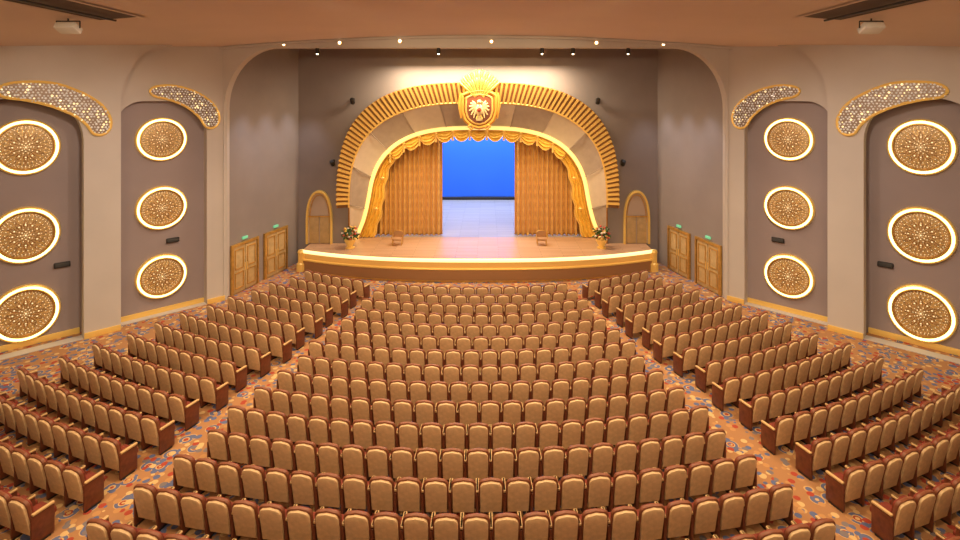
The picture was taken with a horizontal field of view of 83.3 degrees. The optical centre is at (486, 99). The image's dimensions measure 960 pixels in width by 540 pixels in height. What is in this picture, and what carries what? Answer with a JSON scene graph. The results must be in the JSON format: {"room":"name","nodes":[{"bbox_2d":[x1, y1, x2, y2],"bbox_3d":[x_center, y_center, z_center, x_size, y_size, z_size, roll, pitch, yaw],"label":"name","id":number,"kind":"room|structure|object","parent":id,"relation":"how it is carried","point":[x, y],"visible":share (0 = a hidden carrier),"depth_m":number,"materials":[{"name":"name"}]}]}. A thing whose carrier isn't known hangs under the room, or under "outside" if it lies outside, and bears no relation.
{"room":"theater auditorium","nodes":[
{"label":"theater auditorium","id":0,"kind":"room"},
{"bbox_2d":[0,45,226,359],"bbox_3d":[-18.360,2.800,10.120,6.046,12.400,31.811,0,0,14],"label":"wall","id":1,"kind":"structure","parent":0,"point":[94,185],"depth_m":20.96,"materials":[{"name":"grey paint"}]},
{"bbox_2d":[0,284,60,342],"bbox_3d":[-16.831,7.780,19.700,0.190,2.060,2.040,0,0,45],"label":"wall medallion","id":2,"kind":"object","parent":1,"relation":"attached to","point":[27,311],"visible":1,"depth_m":19.71,"materials":[{"name":"gold metal"}]},
{"bbox_2d":[0,206,60,263],"bbox_3d":[-16.831,4.930,19.700,0.190,2.060,2.040,0,0,45],"label":"wall medallion","id":3,"kind":"object","parent":1,"relation":"attached to","point":[28,234],"visible":1,"depth_m":19.71,"materials":[{"name":"gold metal"}]},
{"bbox_2d":[0,119,60,174],"bbox_3d":[-16.831,1.720,19.700,0.190,2.060,2.040,0,0,45],"label":"wall medallion","id":4,"kind":"object","parent":1,"relation":"attached to","point":[27,146],"visible":1,"depth_m":19.71,"materials":[{"name":"gold metal"}]},
{"bbox_2d":[0,80,112,135],"bbox_3d":[-15.678,0.342,19.715,3.350,2.091,0.140,0,0,-45],"label":"ornament","id":5,"kind":"object","parent":1,"relation":"attached to","point":[90,111],"visible":1,"depth_m":19.85,"materials":[{"name":"brown"}]},
{"bbox_2d":[54,261,70,268],"bbox_3d":[-16.110,6.250,20.478,0.110,0.200,0.500,0,0,45],"label":"wall speaker","id":6,"kind":"object","parent":1,"relation":"attached to","point":[66,263],"visible":1,"depth_m":20.44,"materials":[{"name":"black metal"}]},
{"bbox_2d":[0,295,224,351],"bbox_3d":[-15.445,8.890,20.591,0.890,0.220,10.380,0,0,45],"label":"baseboard","id":7,"kind":"structure","parent":1,"relation":"attached to","point":[52,336],"depth_m":20.82,"materials":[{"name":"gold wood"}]},
{"bbox_2d":[134,253,186,298],"bbox_3d":[-13.727,7.440,22.805,0.190,1.840,1.960,0,0,45],"label":"wall medallion","id":8,"kind":"object","parent":1,"relation":"attached to","point":[161,275],"visible":1,"depth_m":22.74,"materials":[{"name":"gold metal"}]},
{"bbox_2d":[134,186,186,229],"bbox_3d":[-13.727,4.550,22.805,0.190,1.840,1.960,0,0,45],"label":"wall medallion","id":9,"kind":"object","parent":1,"relation":"attached to","point":[159,207],"visible":1,"depth_m":22.74,"materials":[{"name":"gold metal"}]},
{"bbox_2d":[134,117,186,160],"bbox_3d":[-13.727,1.660,22.805,0.190,1.840,1.960,0,0,45],"label":"wall medallion","id":10,"kind":"object","parent":1,"relation":"attached to","point":[157,139],"visible":1,"depth_m":22.74,"materials":[{"name":"gold metal"}]},
{"bbox_2d":[166,237,178,242],"bbox_3d":[-13.458,6.000,23.130,0.110,0.200,0.500,0,0,45],"label":"wall speaker","id":11,"kind":"object","parent":1,"relation":"attached to","point":[174,239],"visible":1,"depth_m":23.08,"materials":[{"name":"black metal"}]},
{"bbox_2d":[149,84,219,128],"bbox_3d":[-12.884,0.315,23.117,0.140,1.960,2.778,0,0,45],"label":"ornament","id":12,"kind":"object","parent":1,"relation":"attached to","point":[208,113],"visible":1,"depth_m":23.27,"materials":[{"name":"brown"}]},
{"bbox_2d":[230,49,297,280],"bbox_3d":[-11.272,2.800,27.278,0.200,12.400,5.875,0,0,14],"label":"wall","id":13,"kind":"structure","parent":0,"point":[264,94],"depth_m":27.17,"materials":[{"name":"grey paint"}]},
{"bbox_2d":[230,235,258,295],"bbox_3d":[-11.501,7.740,25.698,0.136,2.520,1.900,0,0,14],"label":"door","id":14,"kind":"structure","parent":13,"relation":"in","point":[244,255],"depth_m":25.63,"materials":[{"name":"brown wood"}]},
{"bbox_2d":[263,224,287,279],"bbox_3d":[-10.921,7.740,27.975,0.136,2.520,1.900,0,0,14],"label":"door","id":15,"kind":"structure","parent":13,"relation":"in","point":[275,242],"depth_m":27.92,"materials":[{"name":"brown wood"}]},
{"bbox_2d":[376,138,442,235],"bbox_3d":[-5.032,4.630,31.750,4.882,6.600,0.446,0,0,0],"label":"stage curtain","id":16,"kind":"object","parent":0,"point":[412,204],"depth_m":31.74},
{"bbox_2d":[223,38,728,297],"bbox_3d":[-0.500,2.800,24.500,24.000,12.400,0.500,0,0,0],"label":"wall","id":17,"kind":"structure","parent":0,"point":[234,59],"depth_m":24.25,"materials":[{"name":"grey paint"}]},
{"bbox_2d":[219,35,732,48],"bbox_3d":[-0.500,-2.573,24.180,23.412,0.673,0.140,0,0,0],"label":"trim","id":18,"kind":"structure","parent":17,"relation":"attached to","point":[433,36],"depth_m":24.13,"materials":[{"name":"grey paint"}]},
{"bbox_2d":[298,49,657,261],"bbox_3d":[-0.500,2.800,30.150,20.800,12.400,0.300,0,0,0],"label":"wall","id":19,"kind":"structure","parent":0,"point":[626,86],"depth_m":30.00,"materials":[{"name":"grey paint"}]},
{"bbox_2d":[306,190,332,243],"bbox_3d":[-9.280,6.475,29.865,1.440,2.950,0.250,0,0,0],"label":"doorway","id":20,"kind":"structure","parent":19,"relation":"in","point":[319,216],"depth_m":29.89,"materials":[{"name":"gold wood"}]},
{"bbox_2d":[330,159,334,165],"bbox_3d":[-8.500,3.464,29.726,0.240,0.380,0.528,0,0,0],"label":"wall spotlight","id":21,"kind":"object","parent":19,"relation":"attached to","point":[332,162],"visible":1,"depth_m":29.59,"materials":[{"name":"black metal"}]},
{"bbox_2d":[336,82,619,243],"bbox_3d":[-0.500,3.548,30.235,15.531,9.056,1.670,0,0,0],"label":"arch","id":22,"kind":"object","parent":19,"relation":"attached to","point":[397,117],"visible":0.88,"depth_m":30.14,"materials":[{"name":"brown"}]},
{"bbox_2d":[361,130,593,236],"bbox_3d":[-0.500,4.812,31.095,13.826,6.261,0.390,0,0,0],"label":"swag valance","id":23,"kind":"object","parent":22,"relation":"hanging from","point":[577,193],"visible":1,"depth_m":31.11,"materials":[{"name":"gold metal"}]},
{"bbox_2d":[458,69,500,129],"bbox_3d":[-0.420,-0.021,29.535,2.360,3.298,0.970,0,0,0],"label":"crest","id":24,"kind":"object","parent":22,"relation":"attached to","point":[479,106],"visible":1,"depth_m":29.28,"materials":[{"name":"gold metal"}]},
{"bbox_2d":[621,159,625,165],"bbox_3d":[7.500,3.464,29.726,0.240,0.380,0.528,0,0,0],"label":"wall spotlight","id":25,"kind":"object","parent":19,"relation":"attached to","point":[623,162],"visible":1,"depth_m":29.59,"materials":[{"name":"black metal"}]},
{"bbox_2d":[623,190,649,243],"bbox_3d":[8.280,6.475,29.865,1.440,2.950,0.250,0,0,0],"label":"doorway","id":26,"kind":"structure","parent":19,"relation":"in","point":[636,215],"depth_m":29.89,"materials":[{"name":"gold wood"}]},
{"bbox_2d":[442,196,514,199],"bbox_3d":[-0.500,3.500,43.400,19.000,11.000,0.200,0,0,0],"label":"wall","id":27,"kind":"structure","parent":0,"point":[474,196],"depth_m":43.30,"materials":[{"name":"black paint"}]},
{"bbox_2d":[0,0,959,46],"bbox_3d":[-0.500,-2.470,12.450,40.000,2.259,36.900,0,0,0],"label":"ceiling","id":28,"kind":"structure","parent":0,"point":[205,23],"depth_m":17.86,"materials":[{"name":"beige paint"}]},
{"bbox_2d":[53,18,82,33],"bbox_3d":[-12.100,-2.136,15.618,0.716,0.438,0.417,0,0,0],"label":"floodlight","id":29,"kind":"object","parent":28,"relation":"hanging from","point":[63,27],"visible":1,"depth_m":15.49,"materials":[{"name":"white metal"}]},
{"bbox_2d":[0,0,144,21],"bbox_3d":[-11.000,-2.411,13.610,1.400,0.174,5.420,0,0,0],"label":"ceiling light slot","id":30,"kind":"object","parent":28,"relation":"in","point":[74,7],"depth_m":14.47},
{"bbox_2d":[796,0,935,21],"bbox_3d":[10.000,-2.411,13.610,1.400,0.174,5.420,0,0,0],"label":"ceiling light slot","id":31,"kind":"object","parent":28,"relation":"in","point":[861,7],"depth_m":14.47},
{"bbox_2d":[857,18,885,33],"bbox_3d":[11.100,-2.136,15.618,0.716,0.438,0.417,0,0,0],"label":"floodlight","id":32,"kind":"object","parent":28,"relation":"hanging from","point":[868,27],"visible":1,"depth_m":15.49,"materials":[{"name":"white metal"}]},
{"bbox_2d":[0,262,959,539],"bbox_3d":[-0.500,9.000,13.000,40.000,0.001,38.000,0,0,0],"label":"floor","id":33,"kind":"structure","parent":0,"point":[809,497],"depth_m":15.12,"materials":[{"name":"carpet"}]},
{"bbox_2d":[0,481,56,539],"bbox_3d":[-12.305,8.511,12.374,7.051,0.978,0.852,0,0,24],"label":"seats","id":34,"kind":"object","parent":33,"relation":"on","point":[23,514],"visible":1,"depth_m":11.01,"materials":[{"name":"beige leather"}]},
{"bbox_2d":[0,436,104,512],"bbox_3d":[-11.924,8.511,13.287,7.051,0.978,0.859,0,0,24],"label":"seats","id":35,"kind":"object","parent":33,"relation":"on","point":[73,483],"visible":1,"depth_m":12.12,"materials":[{"name":"beige leather"}]},
{"bbox_2d":[0,391,137,480],"bbox_3d":[-11.550,8.511,14.183,6.472,0.978,0.834,0,0,24],"label":"seats","id":36,"kind":"object","parent":33,"relation":"on","point":[93,448],"visible":1,"depth_m":13.35,"materials":[{"name":"beige leather"}]},
{"bbox_2d":[17,368,174,454],"bbox_3d":[-11.169,8.511,15.095,6.472,0.978,0.840,0,0,25],"label":"seats","id":37,"kind":"object","parent":33,"relation":"on","point":[146,429],"visible":0.99,"depth_m":14.45,"materials":[{"name":"beige fabric"}]},
{"bbox_2d":[58,356,199,430],"bbox_3d":[-10.794,8.511,15.993,5.893,0.978,0.812,0,0,25],"label":"seats","id":38,"kind":"object","parent":33,"relation":"on","point":[159,403],"visible":0.99,"depth_m":15.40,"materials":[{"name":"beige fabric"}]},
{"bbox_2d":[92,342,228,411],"bbox_3d":[-10.413,8.511,16.906,5.893,0.978,0.818,0,0,25],"label":"seats","id":39,"kind":"object","parent":33,"relation":"on","point":[191,386],"visible":0.98,"depth_m":16.28,"materials":[{"name":"beige fabric"}]},
{"bbox_2d":[126,332,246,392],"bbox_3d":[-10.040,8.511,17.802,5.314,0.978,0.793,0,0,25],"label":"seats","id":40,"kind":"object","parent":33,"relation":"on","point":[223,371],"visible":0.96,"depth_m":17.24,"materials":[{"name":"brown fabric"}]},
{"bbox_2d":[154,322,270,377],"bbox_3d":[-9.659,8.511,18.715,5.314,0.978,0.799,0,0,25],"label":"seats","id":41,"kind":"object","parent":33,"relation":"on","point":[239,354],"visible":0.94,"depth_m":18.12,"materials":[{"name":"brown fabric"}]},
{"bbox_2d":[179,312,291,363],"bbox_3d":[-9.277,8.511,19.627,5.315,0.978,0.806,0,0,25],"label":"seats","id":42,"kind":"object","parent":33,"relation":"on","point":[274,343],"visible":0.94,"depth_m":19.03,"materials":[{"name":"beige fabric"}]},
{"bbox_2d":[206,304,304,349],"bbox_3d":[-8.903,8.511,20.526,4.735,0.978,0.777,0,0,25],"label":"seats","id":43,"kind":"object","parent":33,"relation":"on","point":[288,331],"visible":0.88,"depth_m":20.01,"materials":[{"name":"beige fabric"}]},
{"bbox_2d":[227,296,322,338],"bbox_3d":[-8.522,8.511,21.439,4.736,0.978,0.783,0,0,25],"label":"seats","id":44,"kind":"object","parent":33,"relation":"on","point":[307,320],"visible":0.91,"depth_m":20.84,"materials":[{"name":"beige fabric"}]},
{"bbox_2d":[251,289,332,327],"bbox_3d":[-8.148,8.511,22.336,4.156,0.978,0.759,0,0,25],"label":"seats","id":45,"kind":"object","parent":33,"relation":"on","point":[318,309],"visible":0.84,"depth_m":21.79,"materials":[{"name":"beige fabric"}]},
{"bbox_2d":[269,282,347,317],"bbox_3d":[-7.767,8.511,23.249,4.156,0.978,0.765,0,0,25],"label":"seats","id":46,"kind":"object","parent":33,"relation":"on","point":[334,300],"visible":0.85,"depth_m":22.67,"materials":[{"name":"beige fabric"}]},
{"bbox_2d":[289,276,356,308],"bbox_3d":[-7.392,8.511,24.148,3.576,0.978,0.737,0,0,26],"label":"seats","id":47,"kind":"object","parent":33,"relation":"on","point":[344,292],"visible":0.75,"depth_m":23.66,"materials":[{"name":"beige fabric"}]},
{"bbox_2d":[304,270,369,297],"bbox_3d":[-7.011,8.511,25.061,3.576,0.978,0.742,0,0,26],"label":"seats","id":48,"kind":"object","parent":33,"relation":"on","point":[357,285],"visible":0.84,"depth_m":24.53,"materials":[{"name":"beige fabric"}]},
{"bbox_2d":[86,515,835,539],"bbox_3d":[-0.500,8.511,10.170,14.497,0.978,1.533,0,0,0],"label":"seats","id":49,"kind":"object","parent":33,"relation":"on","point":[96,528],"visible":1,"depth_m":10.19,"materials":[{"name":"beige leather"}]},
{"bbox_2d":[133,482,792,539],"bbox_3d":[-0.500,8.511,11.135,13.925,0.978,1.490,0,0,0],"label":"seats","id":50,"kind":"object","parent":33,"relation":"on","point":[238,518],"visible":1,"depth_m":10.72,"materials":[{"name":"beige leather"}]},
{"bbox_2d":[173,454,756,515],"bbox_3d":[-0.500,8.511,12.098,13.352,0.978,1.451,0,0,0],"label":"seats","id":51,"kind":"object","parent":33,"relation":"on","point":[354,491],"visible":0.98,"depth_m":11.65,"materials":[{"name":"beige leather"}]},
{"bbox_2d":[207,429,725,480],"bbox_3d":[-0.500,8.511,13.064,12.779,0.978,1.408,0,0,0],"label":"seats","id":52,"kind":"object","parent":33,"relation":"on","point":[236,447],"visible":0.92,"depth_m":12.63,"materials":[{"name":"beige leather"}]},
{"bbox_2d":[227,405,708,451],"bbox_3d":[-0.500,8.511,14.063,12.772,0.978,1.437,0,0,0],"label":"seats","id":53,"kind":"object","parent":33,"relation":"on","point":[296,427],"visible":0.91,"depth_m":13.61,"materials":[{"name":"beige leather"}]},
{"bbox_2d":[253,386,684,427],"bbox_3d":[-0.500,8.511,15.027,12.199,0.978,1.397,0,0,0],"label":"seats","id":54,"kind":"object","parent":33,"relation":"on","point":[488,412],"visible":0.93,"depth_m":14.59,"materials":[{"name":"brown fabric"}]},
{"bbox_2d":[277,370,663,405],"bbox_3d":[-0.500,8.511,15.992,11.626,0.978,1.354,0,0,0],"label":"seats","id":55,"kind":"object","parent":33,"relation":"on","point":[479,391],"visible":0.88,"depth_m":15.56,"materials":[{"name":"beige fabric"}]},
{"bbox_2d":[297,355,644,387],"bbox_3d":[-0.500,8.511,16.956,11.053,0.978,1.315,0,0,0],"label":"seats","id":56,"kind":"object","parent":33,"relation":"on","point":[450,373],"visible":0.86,"depth_m":16.53,"materials":[{"name":"brown fabric"}]},
{"bbox_2d":[308,340,635,370],"bbox_3d":[-0.500,8.511,17.956,11.046,0.978,1.345,0,0,0],"label":"seats","id":57,"kind":"object","parent":33,"relation":"on","point":[332,350],"visible":0.83,"depth_m":17.53,"materials":[{"name":"beige fabric"}]},
{"bbox_2d":[325,328,620,356],"bbox_3d":[-0.500,8.511,18.921,10.473,0.978,1.301,0,0,0],"label":"seats","id":58,"kind":"object","parent":33,"relation":"on","point":[462,343],"visible":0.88,"depth_m":18.49,"materials":[{"name":"brown fabric"}]},
{"bbox_2d":[340,317,606,342],"bbox_3d":[-0.500,8.511,19.884,9.900,0.978,1.262,0,0,0],"label":"seats","id":59,"kind":"object","parent":33,"relation":"on","point":[423,329],"visible":0.73,"depth_m":19.47,"materials":[{"name":"beige fabric"}]},
{"bbox_2d":[354,308,593,329],"bbox_3d":[-0.500,8.511,20.849,9.328,0.978,1.218,0,0,0],"label":"seats","id":60,"kind":"object","parent":33,"relation":"on","point":[464,319],"visible":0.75,"depth_m":20.45,"materials":[{"name":"beige fabric"}]},
{"bbox_2d":[360,298,588,318],"bbox_3d":[-0.500,8.511,21.850,9.320,0.978,1.249,0,0,0],"label":"seats","id":61,"kind":"object","parent":33,"relation":"on","point":[366,303],"visible":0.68,"depth_m":21.44,"materials":[{"name":"beige fabric"}]},
{"bbox_2d":[372,290,577,308],"bbox_3d":[-0.500,8.511,22.813,8.748,0.978,1.210,0,0,0],"label":"seats","id":62,"kind":"object","parent":33,"relation":"on","point":[459,299],"visible":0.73,"depth_m":22.41,"materials":[{"name":"brown fabric"}]},
{"bbox_2d":[383,282,567,299],"bbox_3d":[-0.500,8.511,23.779,8.175,0.978,1.165,0,0,0],"label":"seats","id":63,"kind":"object","parent":33,"relation":"on","point":[426,289],"visible":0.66,"depth_m":23.38,"materials":[{"name":"brown fabric"}]},
{"bbox_2d":[297,200,657,281],"bbox_3d":[-0.500,8.440,34.895,19.040,1.120,16.410,0,0,0],"label":"stage","id":64,"kind":"object","parent":33,"relation":"on","point":[478,242],"visible":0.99,"depth_m":27.89,"materials":[{"name":"brown wood"}]},
{"bbox_2d":[341,226,359,248],"bbox_3d":[-7.347,7.368,28.973,0.980,1.161,0.997,0,0,24],"label":"flower arrangement","id":65,"kind":"object","parent":64,"relation":"on","point":[349,241],"visible":1,"depth_m":28.79,"materials":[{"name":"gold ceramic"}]},
{"bbox_2d":[391,230,403,245],"bbox_3d":[-4.900,7.558,29.619,0.646,0.789,0.506,0,0,0],"label":"armchair","id":66,"kind":"object","parent":64,"relation":"on","point":[398,235],"depth_m":29.77,"materials":[{"name":"brown wood"}]},
{"bbox_2d":[442,137,514,198],"bbox_3d":[-0.500,3.140,43.000,18.400,9.480,0.200,0,0,0],"label":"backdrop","id":67,"kind":"structure","parent":64,"relation":"on","point":[471,168],"depth_m":43.07,"materials":[{"name":"blue fabric"}]},
{"bbox_2d":[536,230,547,245],"bbox_3d":[3.000,7.558,29.619,0.646,0.789,0.506,0,0,0],"label":"armchair","id":68,"kind":"object","parent":64,"relation":"on","point":[541,235],"depth_m":29.77,"materials":[{"name":"brown wood"}]},
{"bbox_2d":[592,225,610,248],"bbox_3d":[6.104,7.350,28.989,1.027,1.198,0.970,0,0,0],"label":"flower arrangement","id":69,"kind":"object","parent":64,"relation":"on","point":[601,242],"visible":1,"depth_m":28.81,"materials":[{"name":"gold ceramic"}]},
{"bbox_2d":[582,270,647,298],"bbox_3d":[6.011,8.511,25.061,3.576,0.978,0.742,0,0,-26],"label":"seats","id":70,"kind":"object","parent":33,"relation":"on","point":[593,284],"visible":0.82,"depth_m":24.55,"materials":[{"name":"beige fabric"}]},
{"bbox_2d":[594,276,662,308],"bbox_3d":[6.392,8.511,24.148,3.576,0.978,0.737,0,0,-26],"label":"seats","id":71,"kind":"object","parent":33,"relation":"on","point":[606,291],"visible":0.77,"depth_m":23.68,"materials":[{"name":"brown fabric"}]},
{"bbox_2d":[602,282,682,317],"bbox_3d":[6.767,8.511,23.248,4.156,0.978,0.765,0,0,-25],"label":"seats","id":72,"kind":"object","parent":33,"relation":"on","point":[615,300],"visible":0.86,"depth_m":22.69,"materials":[{"name":"brown fabric"}]},
{"bbox_2d":[616,289,699,327],"bbox_3d":[7.148,8.511,22.336,4.156,0.978,0.759,0,0,-25],"label":"seats","id":73,"kind":"object","parent":33,"relation":"on","point":[629,309],"visible":0.81,"depth_m":21.81,"materials":[{"name":"beige fabric"}]},
{"bbox_2d":[625,296,722,338],"bbox_3d":[7.522,8.511,21.439,4.736,0.978,0.783,0,0,-25],"label":"seats","id":74,"kind":"object","parent":33,"relation":"on","point":[639,320],"visible":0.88,"depth_m":20.86,"materials":[{"name":"beige fabric"}]},
{"bbox_2d":[642,304,741,349],"bbox_3d":[7.903,8.511,20.526,4.735,0.978,0.777,0,0,-25],"label":"seats","id":75,"kind":"object","parent":33,"relation":"on","point":[657,330],"visible":0.84,"depth_m":20.03,"materials":[{"name":"beige fabric"}]},
{"bbox_2d":[653,312,768,363],"bbox_3d":[8.277,8.511,19.627,5.315,0.978,0.806,0,0,-25],"label":"seats","id":76,"kind":"object","parent":33,"relation":"on","point":[670,343],"visible":0.94,"depth_m":19.03,"materials":[{"name":"beige fabric"}]},
{"bbox_2d":[673,322,792,377],"bbox_3d":[8.659,8.511,18.715,5.314,0.978,0.799,0,0,-25],"label":"seats","id":77,"kind":"object","parent":33,"relation":"on","point":[690,357],"visible":0.94,"depth_m":18.14,"materials":[{"name":"beige fabric"}]},
{"bbox_2d":[695,332,818,392],"bbox_3d":[9.040,8.511,17.802,5.314,0.978,0.793,0,0,-25],"label":"seats","id":78,"kind":"object","parent":33,"relation":"on","point":[716,371],"visible":0.94,"depth_m":17.25,"materials":[{"name":"beige fabric"}]},
{"bbox_2d":[712,342,851,411],"bbox_3d":[9.413,8.511,16.906,5.893,0.978,0.818,0,0,-25],"label":"seats","id":79,"kind":"object","parent":33,"relation":"on","point":[749,385],"visible":0.94,"depth_m":16.29,"materials":[{"name":"beige fabric"}]},
{"bbox_2d":[739,355,883,430],"bbox_3d":[9.794,8.511,15.993,5.893,0.978,0.812,0,0,-25],"label":"seats","id":80,"kind":"object","parent":33,"relation":"on","point":[820,391],"visible":0.98,"depth_m":15.44,"materials":[{"name":"beige fabric"}]},
{"bbox_2d":[761,368,923,454],"bbox_3d":[10.169,8.511,15.095,6.472,0.978,0.840,0,0,-25],"label":"seats","id":81,"kind":"object","parent":33,"relation":"on","point":[786,429],"visible":0.96,"depth_m":14.45,"materials":[{"name":"beige leather"}]},
{"bbox_2d":[795,384,959,480],"bbox_3d":[10.550,8.511,14.183,6.472,0.978,0.834,0,0,-24],"label":"seats","id":82,"kind":"object","parent":33,"relation":"on","point":[823,453],"visible":0.99,"depth_m":13.55,"materials":[{"name":"beige leather"}]},
{"bbox_2d":[825,422,959,512],"bbox_3d":[10.924,8.511,13.287,7.051,0.978,0.859,0,0,-24],"label":"seats","id":83,"kind":"object","parent":33,"relation":"on","point":[855,483],"visible":1,"depth_m":12.27,"materials":[{"name":"beige leather"}]},
{"bbox_2d":[870,468,959,539],"bbox_3d":[11.305,8.511,12.374,7.051,0.978,0.852,0,0,-24],"label":"seats","id":84,"kind":"object","parent":33,"relation":"on","point":[921,507],"visible":1,"depth_m":11.11,"materials":[{"name":"beige leather"}]},
{"bbox_2d":[915,524,959,539],"bbox_3d":[11.679,8.511,11.477,7.630,0.978,0.882,0,0,-24],"label":"seats","id":85,"kind":"object","parent":33,"relation":"on","point":[956,533],"visible":1,"depth_m":10.42,"materials":[{"name":"beige leather"}]},
{"bbox_2d":[514,138,580,235],"bbox_3d":[4.038,4.630,31.750,4.882,6.600,0.446,0,0,0],"label":"stage curtain","id":86,"kind":"object","parent":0,"point":[543,188],"depth_m":31.75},
{"bbox_2d":[658,49,722,295],"bbox_3d":[10.272,2.800,27.278,0.200,12.400,5.875,0,0,-14],"label":"wall","id":87,"kind":"structure","parent":0,"point":[690,108],"depth_m":27.26,"materials":[{"name":"grey paint"}]},
{"bbox_2d":[667,224,690,279],"bbox_3d":[9.921,7.740,27.975,0.136,2.520,1.900,0,0,-14],"label":"door","id":88,"kind":"structure","parent":87,"relation":"in","point":[678,241],"depth_m":27.88,"materials":[{"name":"brown wood"}]},
{"bbox_2d":[695,235,721,295],"bbox_3d":[10.501,7.740,25.698,0.136,2.520,1.900,0,0,-14],"label":"door","id":89,"kind":"structure","parent":87,"relation":"in","point":[708,255],"depth_m":25.63,"materials":[{"name":"brown wood"}]},
{"bbox_2d":[725,45,959,363],"bbox_3d":[17.360,2.800,10.120,6.046,12.400,31.811,0,0,-14],"label":"wall","id":90,"kind":"structure","parent":0,"point":[854,186],"depth_m":20.91,"materials":[{"name":"grey paint"}]},
{"bbox_2d":[731,84,800,128],"bbox_3d":[11.884,0.315,23.117,0.140,1.960,2.778,0,0,-45],"label":"ornament","id":91,"kind":"object","parent":90,"relation":"attached to","point":[754,102],"visible":1,"depth_m":23.28,"materials":[{"name":"silver"}]},
{"bbox_2d":[771,237,783,242],"bbox_3d":[12.458,6.000,23.130,0.500,0.200,0.110,0,0,45],"label":"wall speaker","id":92,"kind":"object","parent":90,"relation":"attached to","point":[773,239],"visible":1,"depth_m":23.09,"materials":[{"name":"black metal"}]},
{"bbox_2d":[763,253,814,298],"bbox_3d":[12.727,7.440,22.805,1.960,1.840,0.190,0,0,45],"label":"wall medallion","id":93,"kind":"object","parent":90,"relation":"attached to","point":[788,275],"visible":1,"depth_m":22.74,"materials":[{"name":"gold metal"}]},
{"bbox_2d":[763,186,814,229],"bbox_3d":[12.727,4.550,22.805,1.960,1.840,0.190,0,0,45],"label":"wall medallion","id":94,"kind":"object","parent":90,"relation":"attached to","point":[787,207],"visible":1,"depth_m":22.74,"materials":[{"name":"gold metal"}]},
{"bbox_2d":[763,117,814,160],"bbox_3d":[12.727,1.660,22.805,1.960,1.840,0.190,0,0,45],"label":"wall medallion","id":95,"kind":"object","parent":90,"relation":"attached to","point":[786,139],"visible":1,"depth_m":22.74,"materials":[{"name":"gold metal"}]},
{"bbox_2d":[727,296,959,355],"bbox_3d":[14.445,8.890,20.591,0.890,0.220,10.380,0,0,-45],"label":"baseboard","id":96,"kind":"structure","parent":90,"relation":"attached to","point":[886,334],"depth_m":20.72,"materials":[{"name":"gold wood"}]},
{"bbox_2d":[877,261,893,268],"bbox_3d":[15.110,6.250,20.478,0.500,0.200,0.110,0,0,45],"label":"wall speaker","id":97,"kind":"object","parent":90,"relation":"attached to","point":[879,263],"visible":1,"depth_m":20.44,"materials":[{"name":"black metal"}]},
{"bbox_2d":[836,80,948,135],"bbox_3d":[14.678,0.342,19.715,0.140,2.091,3.350,0,0,-45],"label":"ornament","id":98,"kind":"object","parent":90,"relation":"attached to","point":[872,102],"visible":1,"depth_m":19.83,"materials":[{"name":"silver"}]},
{"bbox_2d":[887,284,957,342],"bbox_3d":[15.831,7.780,19.700,0.190,2.060,2.040,0,0,-45],"label":"wall medallion","id":99,"kind":"object","parent":90,"relation":"attached to","point":[922,313],"visible":1,"depth_m":19.64,"materials":[{"name":"gold metal"}]},
{"bbox_2d":[887,206,957,263],"bbox_3d":[15.831,4.930,19.700,0.190,2.060,2.040,0,0,-45],"label":"wall medallion","id":100,"kind":"object","parent":90,"relation":"attached to","point":[924,235],"visible":1,"depth_m":19.64,"materials":[{"name":"gold metal"}]},
{"bbox_2d":[887,119,957,175],"bbox_3d":[15.831,1.720,19.700,0.190,2.060,2.040,0,0,-45],"label":"wall medallion","id":101,"kind":"object","parent":90,"relation":"attached to","point":[925,147],"visible":1,"depth_m":19.64,"materials":[{"name":"gold metal"}]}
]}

